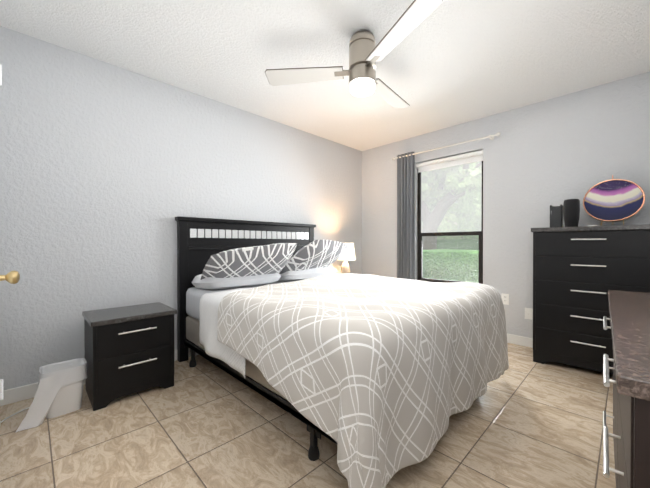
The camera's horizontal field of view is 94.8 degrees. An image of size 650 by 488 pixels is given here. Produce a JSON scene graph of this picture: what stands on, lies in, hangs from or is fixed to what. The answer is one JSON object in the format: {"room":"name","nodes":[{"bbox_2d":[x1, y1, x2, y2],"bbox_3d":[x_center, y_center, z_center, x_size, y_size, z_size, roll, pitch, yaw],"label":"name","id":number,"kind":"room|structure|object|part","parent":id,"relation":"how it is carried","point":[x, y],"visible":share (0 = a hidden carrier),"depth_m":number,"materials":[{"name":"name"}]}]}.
{"room":"bedroom","nodes":[
{"label":"bedroom","id":0,"kind":"room"},
{"bbox_2d":[0,26,361,389],"bbox_3d":[-0.851,-0.193,3.240,4.100,2.440,0.140,0,0,-45],"label":"wall","id":1,"kind":"structure","parent":0,"point":[109,173],"depth_m":2.34,"materials":[{"name":"paint"}]},
{"bbox_2d":[0,346,203,405],"bbox_3d":[-0.797,0.980,3.191,3.820,0.095,0.013,0,0,-45],"label":"baseboard","id":2,"kind":"structure","parent":1,"relation":"attached to","point":[20,393],"depth_m":1.98,"materials":[{"name":"white"}]},
{"bbox_2d":[0,343,615,487],"bbox_3d":[0.359,1.083,2.023,4.100,0.100,3.580,0,0,-45],"label":"floor","id":3,"kind":"structure","parent":0,"point":[524,421],"depth_m":1.57,"materials":[{"name":"tile"}]},
{"bbox_2d":[0,407,28,424],"bbox_3d":[-1.872,1.022,1.898,0.047,0.021,0.436,0,0,0],"label":"power cord","id":4,"kind":"object","parent":3,"relation":"on","point":[12,415],"visible":0.33,"depth_m":1.80,"materials":[{"name":"white plastic"}]},
{"bbox_2d":[15,358,86,432],"bbox_3d":[-1.655,0.893,1.822,0.320,0.283,0.208,0,0,-45],"label":"trash bin","id":5,"kind":"object","parent":3,"relation":"on","point":[59,392],"visible":1,"depth_m":1.80,"materials":[{"name":"white plastic"}]},
{"bbox_2d":[82,302,176,410],"bbox_3d":[-1.394,0.753,2.146,0.499,0.560,0.438,0,0,-45],"label":"nightstand","id":6,"kind":"object","parent":3,"relation":"on","point":[129,350],"visible":1,"depth_m":2.01,"materials":[{"name":"black wood"}]},
{"bbox_2d":[175,216,508,487],"bbox_3d":[0.025,0.392,2.433,1.842,1.279,2.224,0,0,-45],"label":"bed","id":7,"kind":"object","parent":3,"relation":"on","point":[379,381],"visible":1,"depth_m":1.58,"materials":[{"name":"grey fabric"}]},
{"bbox_3d":[-0.006,0.601,2.468,1.530,0.460,1.950,0,0,-45],"label":"mattress","id":8,"kind":"part","parent":7,"relation":"part of","materials":[{"name":"fabric"}]},
{"bbox_2d":[217,273,508,487],"bbox_3d":[0.234,0.647,2.225,1.848,0.704,1.635,0,0,-45],"label":"comforter","id":9,"kind":"object","parent":7,"relation":"on","point":[376,366],"depth_m":1.39,"materials":[{"name":"grey fabric"}]},
{"bbox_2d":[531,224,649,374],"bbox_3d":[2.218,0.441,2.502,0.438,1.180,0.763,0,0,-45],"label":"chest","id":10,"kind":"object","parent":3,"relation":"on","point":[579,272],"visible":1,"depth_m":2.40,"materials":[{"name":"black wood"}]},
{"bbox_2d":[550,204,562,226],"bbox_3d":[2.076,-0.253,2.681,0.104,0.205,0.086,0,0,-45],"label":"router","id":11,"kind":"object","parent":10,"relation":"on","point":[556,216],"visible":0.92,"depth_m":2.65,"materials":[{"name":"black plastic"}]},
{"bbox_2d":[563,199,579,226],"bbox_3d":[2.112,-0.272,2.562,0.112,0.243,0.112,0,0,-45],"label":"speaker","id":12,"kind":"object","parent":10,"relation":"on","point":[571,211],"visible":0.85,"depth_m":2.52},
{"bbox_2d":[583,175,644,225],"bbox_3d":[2.387,-0.365,2.482,0.205,0.431,0.370,0,0,-45],"label":"plate","id":13,"kind":"object","parent":10,"relation":"on","point":[612,200],"visible":0.92,"depth_m":2.45,"materials":[{"name":"multicoloured metal"}]},
{"bbox_2d":[603,290,649,487],"bbox_3d":[1.181,0.639,0.912,1.410,0.800,0.526,0,0,-45],"label":"dresser","id":14,"kind":"object","parent":3,"relation":"on","point":[629,312],"visible":1,"depth_m":0.71,"materials":[{"name":"black wood"}]},
{"bbox_3d":[0.301,0.745,3.822,0.499,0.560,0.438,0,0,-45],"label":"nightstand","id":15,"kind":"object","parent":3,"relation":"on","visible":0},
{"bbox_2d":[337,243,355,272],"bbox_3d":[0.263,0.218,3.865,0.270,0.490,0.270,0,0,-45],"label":"lamp","id":16,"kind":"object","parent":15,"relation":"on","point":[348,254],"visible":0.65,"depth_m":3.77,"materials":[{"name":"white fabric"}]},
{"bbox_2d":[0,0,649,150],"bbox_3d":[0.359,-1.457,2.011,4.100,0.100,3.580,0,0,-45],"label":"ceiling","id":17,"kind":"structure","parent":0,"point":[446,64],"depth_m":2.15,"materials":[{"name":"white paint"}]},
{"bbox_2d":[265,0,442,107],"bbox_3d":[0.354,-1.217,2.066,1.124,0.377,1.197,0,0,-45],"label":"ceiling fan","id":18,"kind":"object","parent":17,"relation":"hanging from","point":[366,53],"visible":1,"depth_m":1.95,"materials":[{"name":"white metal"}]},
{"bbox_2d":[362,71,649,337],"bbox_3d":[1.767,-0.193,3.409,0.140,2.440,3.300,0,0,-45],"label":"wall","id":19,"kind":"structure","parent":0,"point":[540,158],"depth_m":3.04,"materials":[{"name":"paint"}]},
{"bbox_2d":[392,132,500,279],"bbox_3d":[1.389,-0.117,3.612,0.109,2.165,1.316,0,0,-45],"label":"curtain","id":20,"kind":"object","parent":19,"relation":"attached to","point":[405,215],"visible":0.79,"depth_m":3.91,"materials":[{"name":"grey fabric"}]},
{"bbox_3d":[1.054,-0.118,3.928,0.078,2.165,0.270,0,0,-45],"label":"curtain panel","id":21,"kind":"part","parent":20,"relation":"part of","materials":[{"name":"grey fabric"}]},
{"bbox_2d":[417,161,482,283],"bbox_3d":[1.517,-0.284,3.661,0.070,1.580,0.820,0,0,-45],"label":"window","id":22,"kind":"structure","parent":19,"relation":"in","point":[420,241],"depth_m":3.67,"materials":[{"name":"clear glass"}]},
{"bbox_2d":[416,149,482,172],"bbox_3d":[1.489,-1.011,3.630,0.060,0.123,0.812,0,0,-45],"label":"window blind","id":23,"kind":"object","parent":22,"relation":"attached to","point":[465,158],"visible":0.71,"depth_m":3.60,"materials":[{"name":"white fabric"}]},
{"bbox_2d":[501,293,508,304],"bbox_3d":[1.907,0.573,3.164,0.008,0.114,0.070,0,0,-45],"label":"duplex electrical outlet","id":24,"kind":"object","parent":19,"relation":"attached to","point":[505,298],"visible":0.98,"depth_m":3.16,"materials":[{"name":"white plastic"}]},
{"bbox_2d":[507,334,532,347],"bbox_3d":[1.712,0.979,3.361,0.013,0.095,3.300,0,0,-45],"label":"baseboard","id":25,"kind":"structure","parent":19,"relation":"attached to","point":[520,340],"depth_m":3.06,"materials":[{"name":"white"}]},
{"bbox_2d":[525,308,532,319],"bbox_3d":[2.046,0.694,3.007,0.033,0.114,0.070,0,0,-45],"label":"outlet","id":26,"kind":"object","parent":19,"relation":"attached to","point":[528,313],"visible":0.9,"depth_m":3.01,"materials":[{"name":"white plastic"}]},
{"bbox_3d":[-1.049,-0.180,0.625,0.140,2.440,3.300,0,0,-45],"label":"wall","id":27,"kind":"structure","parent":0,"visible":0},
{"bbox_2d":[0,64,19,400],"bbox_3d":[-1.109,0.017,0.959,0.171,2.018,0.897,0,0,-45],"label":"door","id":28,"kind":"structure","parent":27,"relation":"in","point":[11,277],"depth_m":1.26,"materials":[{"name":"white paint"}]},
{"label":"outside","id":29,"kind":"structure","parent":0,"visible":0},
{"bbox_3d":[22.275,0.991,22.497,55.820,0.050,45.000,0,0,-45],"label":"lawn","id":30,"kind":"structure","parent":29,"visible":0},
{"bbox_2d":[423,249,478,282],"bbox_3d":[2.510,0.566,4.289,1.119,0.973,6.182,0,0,-45],"label":"hedge","id":31,"kind":"object","parent":30,"relation":"on","point":[462,264],"depth_m":4.32,"materials":[{"name":"green plant"}]},
{"bbox_2d":[422,161,481,249],"bbox_3d":[8.145,-3.721,17.745,18.873,9.419,19.582,0,0,-45],"label":"tree","id":32,"kind":"object","parent":30,"relation":"on","point":[452,204],"depth_m":11.38,"materials":[{"name":"green plant"}]},
{"bbox_2d":[437,239,478,249],"bbox_3d":[6.428,0.374,13.140,1.624,1.273,20.111,0,0,-45],"label":"hedge","id":33,"kind":"object","parent":30,"relation":"on","point":[457,242],"depth_m":12.83,"materials":[{"name":"green plant"}]}
]}

